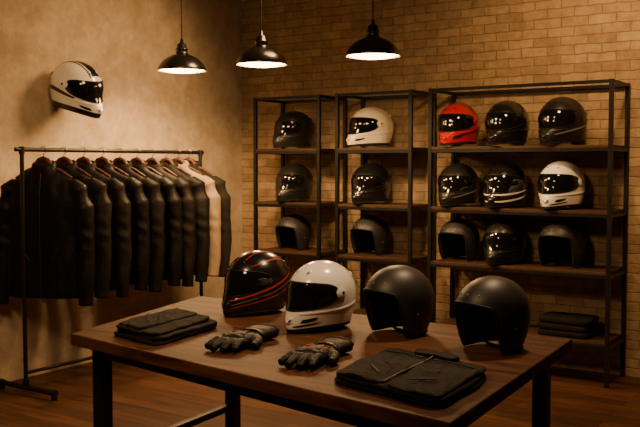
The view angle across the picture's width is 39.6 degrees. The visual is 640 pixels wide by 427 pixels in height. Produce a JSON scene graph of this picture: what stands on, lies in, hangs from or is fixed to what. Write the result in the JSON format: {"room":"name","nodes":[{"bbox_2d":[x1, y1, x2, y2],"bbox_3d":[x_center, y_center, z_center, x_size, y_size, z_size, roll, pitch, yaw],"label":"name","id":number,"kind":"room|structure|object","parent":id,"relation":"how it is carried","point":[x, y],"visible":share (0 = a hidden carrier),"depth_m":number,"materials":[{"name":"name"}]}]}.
{"room":"motorcycle gear shop","nodes":[
{"label":"motorcycle gear shop","id":0,"kind":"room"},
{"bbox_2d":[0,0,241,380],"bbox_3d":[-3.005,-0.418,4.918,0.100,3.500,8.220,2,4,34],"label":"wall","id":1,"kind":"structure","parent":0,"point":[126,42],"depth_m":6.91,"materials":[{"name":"paint"}]},
{"bbox_2d":[49,60,103,118],"bbox_3d":[-1.729,-0.877,6.310,0.428,0.411,0.326,2,4,34],"label":"helmet","id":2,"kind":"object","parent":1,"relation":"attached to","point":[75,86],"visible":1,"depth_m":6.19,"materials":[{"name":"white plastic"}]},
{"bbox_2d":[0,361,639,426],"bbox_3d":[0.104,1.393,2.917,7.400,0.100,8.020,2,4,34],"label":"floor","id":3,"kind":"structure","parent":0,"point":[141,397],"depth_m":5.61,"materials":[{"name":"brown wood"}]},
{"bbox_2d":[0,146,203,400],"bbox_3d":[-1.439,0.337,6.487,0.570,1.620,1.800,2,4,34],"label":"rack","id":4,"kind":"object","parent":3,"relation":"on","point":[21,149],"visible":0.57,"depth_m":5.81,"materials":[{"name":"black metal"}]},
{"bbox_2d":[0,146,94,305],"bbox_3d":[-1.832,0.081,5.915,0.710,1.058,0.159,0,3,8],"label":"jacket","id":5,"kind":"object","parent":4,"relation":"hanging from","point":[59,210],"visible":0.94,"depth_m":5.86,"materials":[{"name":"black leather"}]},
{"bbox_2d":[54,146,111,297],"bbox_3d":[-1.736,0.054,6.055,0.709,1.019,0.162,1,3,17],"label":"jacket","id":6,"kind":"object","parent":4,"relation":"hanging from","point":[96,189],"visible":0.23,"depth_m":5.94,"materials":[{"name":"black leather"}]},
{"bbox_2d":[76,147,131,297],"bbox_3d":[-1.641,0.056,6.193,0.709,1.038,0.172,1,3,11],"label":"jacket","id":7,"kind":"object","parent":4,"relation":"hanging from","point":[121,257],"visible":0.34,"depth_m":6.10,"materials":[{"name":"brown leather"}]},
{"bbox_2d":[95,147,149,289],"bbox_3d":[-1.547,0.035,6.336,0.710,1.010,0.158,1,3,10],"label":"jacket","id":8,"kind":"object","parent":4,"relation":"hanging from","point":[140,222],"visible":0.27,"depth_m":6.25,"materials":[{"name":"black leather"}]},
{"bbox_2d":[113,148,164,291],"bbox_3d":[-1.451,0.041,6.478,0.709,1.038,0.162,1,3,18],"label":"jacket","id":9,"kind":"object","parent":4,"relation":"hanging from","point":[151,188],"visible":0.28,"depth_m":6.35,"materials":[{"name":"black leather"}]},
{"bbox_2d":[130,148,182,285],"bbox_3d":[-1.357,0.024,6.618,0.710,1.019,0.159,1,3,11],"label":"jacket","id":10,"kind":"object","parent":4,"relation":"hanging from","point":[173,233],"visible":0.3,"depth_m":6.52,"materials":[{"name":"black leather"}]},
{"bbox_2d":[146,148,196,286],"bbox_3d":[-1.267,0.026,6.747,0.709,1.038,0.172,1,3,14],"label":"jacket","id":11,"kind":"object","parent":4,"relation":"hanging from","point":[183,189],"visible":0.26,"depth_m":6.63,"materials":[{"name":"brown leather"}]},
{"bbox_2d":[160,149,209,281],"bbox_3d":[-1.182,0.010,6.875,0.709,1.019,0.162,1,3,15],"label":"jacket","id":12,"kind":"object","parent":4,"relation":"hanging from","point":[197,186],"visible":0.27,"depth_m":6.76,"materials":[{"name":"black leather"}]},
{"bbox_2d":[172,149,220,276],"bbox_3d":[-1.115,-0.009,6.969,0.708,0.990,0.174,1,3,12],"label":"jacket","id":13,"kind":"object","parent":4,"relation":"hanging from","point":[215,199],"visible":0.22,"depth_m":6.87,"materials":[{"name":"beige leather"}]},
{"bbox_2d":[184,149,231,276],"bbox_3d":[-1.044,-0.006,7.081,0.713,1.010,0.158,1,3,12],"label":"jacket","id":14,"kind":"object","parent":4,"relation":"hanging from","point":[220,184],"visible":0.19,"depth_m":6.97,"materials":[{"name":"black leather"}]},
{"bbox_2d":[253,94,346,305],"bbox_3d":[-0.170,0.052,7.595,0.680,2.070,0.420,2,4,34],"label":"metal shelving unit","id":15,"kind":"object","parent":3,"relation":"on","point":[317,253],"visible":0.66,"depth_m":7.52,"materials":[{"name":"black metal"}]},
{"bbox_2d":[275,214,310,249],"bbox_3d":[-0.225,0.153,7.608,0.277,0.300,0.329,2,4,37],"label":"helmet","id":16,"kind":"object","parent":15,"relation":"on","point":[292,230],"visible":1,"depth_m":7.54,"materials":[{"name":"black plastic"}]},
{"bbox_2d":[272,111,314,147],"bbox_3d":[-0.233,-0.711,7.539,0.424,0.316,0.301,-3,4,-42],"label":"helmet","id":17,"kind":"object","parent":15,"relation":"on","point":[292,128],"visible":1,"depth_m":7.42,"materials":[{"name":"black plastic"}]},
{"bbox_2d":[275,163,312,201],"bbox_3d":[-0.220,-0.267,7.575,0.345,0.318,0.343,-1,3,-11],"label":"helmet","id":18,"kind":"object","parent":15,"relation":"on","point":[294,181],"visible":1,"depth_m":7.44,"materials":[{"name":"black plastic"}]},
{"bbox_2d":[71,296,571,426],"bbox_3d":[-0.137,0.896,3.409,2.019,0.840,1.309,2,4,34],"label":"display table","id":19,"kind":"object","parent":3,"relation":"on","point":[257,374],"visible":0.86,"depth_m":3.12,"materials":[{"name":"brown wood"}]},
{"bbox_2d":[114,308,217,345],"bbox_3d":[-0.607,0.440,3.529,0.309,0.056,0.509,2,3,26],"label":"trousers","id":20,"kind":"object","parent":19,"relation":"on","point":[170,325],"visible":1,"depth_m":3.42,"materials":[{"name":"black fabric"}]},
{"bbox_2d":[204,323,279,352],"bbox_3d":[-0.271,0.456,3.249,0.172,0.056,0.342,2,4,27],"label":"glove","id":21,"kind":"object","parent":19,"relation":"on","point":[253,336],"visible":1,"depth_m":3.19,"materials":[{"name":"leather"}]},
{"bbox_2d":[222,250,290,316],"bbox_3d":[-0.292,0.302,3.976,0.261,0.274,0.367,3,4,44],"label":"helmet","id":22,"kind":"object","parent":19,"relation":"on","point":[256,281],"visible":0.98,"depth_m":3.88,"materials":[{"name":"black plastic"}]},
{"bbox_2d":[278,336,353,369],"bbox_3d":[0.002,0.470,2.993,0.172,0.056,0.342,2,4,27],"label":"glove","id":23,"kind":"object","parent":19,"relation":"on","point":[329,350],"visible":1,"depth_m":2.93,"materials":[{"name":"leather"}]},
{"bbox_2d":[285,260,356,332],"bbox_3d":[-0.005,0.325,3.596,0.257,0.270,0.362,3,4,44],"label":"helmet","id":24,"kind":"object","parent":19,"relation":"on","point":[321,294],"visible":1,"depth_m":3.50,"materials":[{"name":"white plastic"}]},
{"bbox_2d":[363,265,433,338],"bbox_3d":[0.310,0.335,3.475,0.294,0.268,0.248,-2,4,-31],"label":"helmet","id":25,"kind":"object","parent":19,"relation":"on","point":[395,296],"visible":1,"depth_m":3.40,"materials":[{"name":"black plastic"}]},
{"bbox_2d":[334,348,486,407],"bbox_3d":[0.284,0.487,2.732,0.438,0.050,0.537,2,4,30],"label":"jacket","id":26,"kind":"object","parent":19,"relation":"on","point":[423,377],"visible":1,"depth_m":2.64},
{"bbox_2d":[454,276,530,354],"bbox_3d":[0.619,0.354,3.183,0.288,0.263,0.243,-2,4,-38],"label":"helmet","id":27,"kind":"object","parent":19,"relation":"on","point":[488,308],"visible":1,"depth_m":3.11,"materials":[{"name":"black plastic"}]},
{"bbox_2d":[335,89,436,322],"bbox_3d":[0.522,0.077,7.129,0.690,2.070,0.420,2,4,34],"label":"metal shelving unit","id":28,"kind":"object","parent":3,"relation":"on","point":[409,259],"visible":0.62,"depth_m":7.08,"materials":[{"name":"black metal"}]},
{"bbox_2d":[350,216,388,254],"bbox_3d":[0.406,0.171,7.183,0.338,0.308,0.285,-3,4,-43],"label":"helmet","id":29,"kind":"object","parent":28,"relation":"on","point":[368,234],"visible":1,"depth_m":7.12,"materials":[{"name":"black plastic"}]},
{"bbox_2d":[346,107,393,146],"bbox_3d":[0.411,-0.692,7.123,0.339,0.322,0.364,1,3,17],"label":"helmet","id":30,"kind":"object","parent":28,"relation":"on","point":[369,126],"visible":1,"depth_m":7.00,"materials":[{"name":"white plastic"}]},
{"bbox_2d":[351,163,390,203],"bbox_3d":[0.410,-0.245,7.150,0.346,0.321,0.348,0,3,-6],"label":"helmet","id":31,"kind":"object","parent":28,"relation":"on","point":[370,182],"visible":1,"depth_m":7.01,"materials":[{"name":"black plastic"}]},
{"bbox_2d":[427,78,630,387],"bbox_3d":[1.488,0.113,6.478,1.360,2.070,0.420,2,4,34],"label":"metal shelving unit","id":32,"kind":"object","parent":3,"relation":"on","point":[602,340],"visible":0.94,"depth_m":6.27,"materials":[{"name":"black metal"}]},
{"bbox_2d":[437,103,479,145],"bbox_3d":[1.032,-0.669,6.685,0.309,0.325,0.436,2,4,36],"label":"helmet","id":33,"kind":"object","parent":32,"relation":"on","point":[457,123],"visible":1,"depth_m":6.56,"materials":[{"name":"red plastic"}]},
{"bbox_2d":[437,163,479,205],"bbox_3d":[1.033,-0.220,6.709,0.301,0.316,0.424,2,4,38],"label":"helmet","id":34,"kind":"object","parent":32,"relation":"on","point":[458,183],"visible":1,"depth_m":6.59,"materials":[{"name":"black plastic"}]},
{"bbox_2d":[438,218,479,260],"bbox_3d":[1.057,0.192,6.745,0.345,0.314,0.291,-3,4,-43],"label":"helmet","id":35,"kind":"object","parent":32,"relation":"on","point":[458,236],"visible":1,"depth_m":6.68,"materials":[{"name":"black plastic"}]},
{"bbox_2d":[483,219,525,264],"bbox_3d":[1.355,0.200,6.536,0.345,0.318,0.343,0,3,-7],"label":"helmet","id":36,"kind":"object","parent":32,"relation":"on","point":[504,240],"visible":1,"depth_m":6.40,"materials":[{"name":"black plastic"}]},
{"bbox_2d":[483,162,526,207],"bbox_3d":[1.354,-0.213,6.513,0.356,0.327,0.354,0,3,-7],"label":"helmet","id":37,"kind":"object","parent":32,"relation":"on","point":[504,183],"visible":1,"depth_m":6.37,"materials":[{"name":"black plastic"}]},
{"bbox_2d":[485,100,529,144],"bbox_3d":[1.364,-0.659,6.484,0.355,0.330,0.358,0,3,-5],"label":"helmet","id":38,"kind":"object","parent":32,"relation":"on","point":[506,121],"visible":1,"depth_m":6.34,"materials":[{"name":"black plastic"}]},
{"bbox_2d":[538,161,584,208],"bbox_3d":[1.691,-0.205,6.265,0.317,0.333,0.447,3,4,42],"label":"helmet","id":39,"kind":"object","parent":32,"relation":"on","point":[561,184],"visible":1,"depth_m":6.13,"materials":[{"name":"white plastic"}]},
{"bbox_2d":[538,219,585,267],"bbox_3d":[1.716,0.206,6.300,0.367,0.334,0.309,-3,4,-43],"label":"helmet","id":40,"kind":"object","parent":32,"relation":"on","point":[560,240],"visible":1,"depth_m":6.24,"materials":[{"name":"black plastic"}]},
{"bbox_2d":[538,97,587,144],"bbox_3d":[1.690,-0.651,6.241,0.451,0.336,0.320,-3,4,-44],"label":"helmet","id":41,"kind":"object","parent":32,"relation":"on","point":[561,119],"visible":1,"depth_m":6.11,"materials":[{"name":"black plastic"}]},
{"bbox_2d":[537,311,598,338],"bbox_3d":[1.758,0.789,6.310,0.398,0.138,0.282,2,4,34],"label":"folded clothes","id":42,"kind":"object","parent":32,"relation":"on","point":[557,324],"visible":1,"depth_m":6.21,"materials":[{"name":"black fabric"}]},
{"bbox_2d":[241,0,639,376],"bbox_3d":[2.374,-0.487,6.185,7.400,3.500,0.100,2,4,34],"label":"wall","id":43,"kind":"structure","parent":0,"point":[440,43],"depth_m":6.97,"materials":[{"name":"brick"}]},
{"bbox_3d":[0.104,-2.002,2.732,7.400,0.100,8.020,2,4,34],"label":"ceiling","id":44,"kind":"structure","parent":0,"visible":0},
{"bbox_2d":[157,0,205,73],"bbox_3d":[-1.016,-1.595,6.518,0.358,1.124,0.358,2,4,34],"label":"pendant lamp","id":45,"kind":"object","parent":44,"relation":"hanging from","point":[181,62],"visible":1,"depth_m":6.45,"materials":[{"name":"black metal"}]},
{"bbox_2d":[160,68,203,73],"bbox_3d":[-1.016,-1.050,6.548,0.332,0.032,0.332,2,4,34],"label":"diffuser","id":46,"kind":"object","parent":45,"relation":"attached to","point":[166,70],"depth_m":6.48,"materials":[{"name":"white glass"}]},
{"bbox_2d":[236,0,286,67],"bbox_3d":[-0.405,-1.573,6.119,0.358,1.124,0.358,2,4,34],"label":"pendant lamp","id":47,"kind":"object","parent":44,"relation":"hanging from","point":[261,55],"visible":1,"depth_m":6.05,"materials":[{"name":"black metal"}]},
{"bbox_2d":[238,62,283,67],"bbox_3d":[-0.405,-1.028,6.149,0.332,0.032,0.332,2,4,34],"label":"diffuser","id":48,"kind":"object","parent":47,"relation":"attached to","point":[243,64],"depth_m":6.08,"materials":[{"name":"white glass"}]},
{"bbox_2d":[345,0,400,59],"bbox_3d":[0.342,-1.557,5.724,0.358,1.114,0.358,2,4,34],"label":"pendant lamp","id":49,"kind":"object","parent":44,"relation":"hanging from","point":[371,47],"visible":1,"depth_m":5.65,"materials":[{"name":"black metal"}]},
{"bbox_2d":[347,53,397,59],"bbox_3d":[0.342,-1.017,5.754,0.332,0.032,0.332,2,4,34],"label":"diffuser","id":50,"kind":"object","parent":49,"relation":"attached to","point":[362,56],"depth_m":5.69,"materials":[{"name":"white glass"}]}
]}

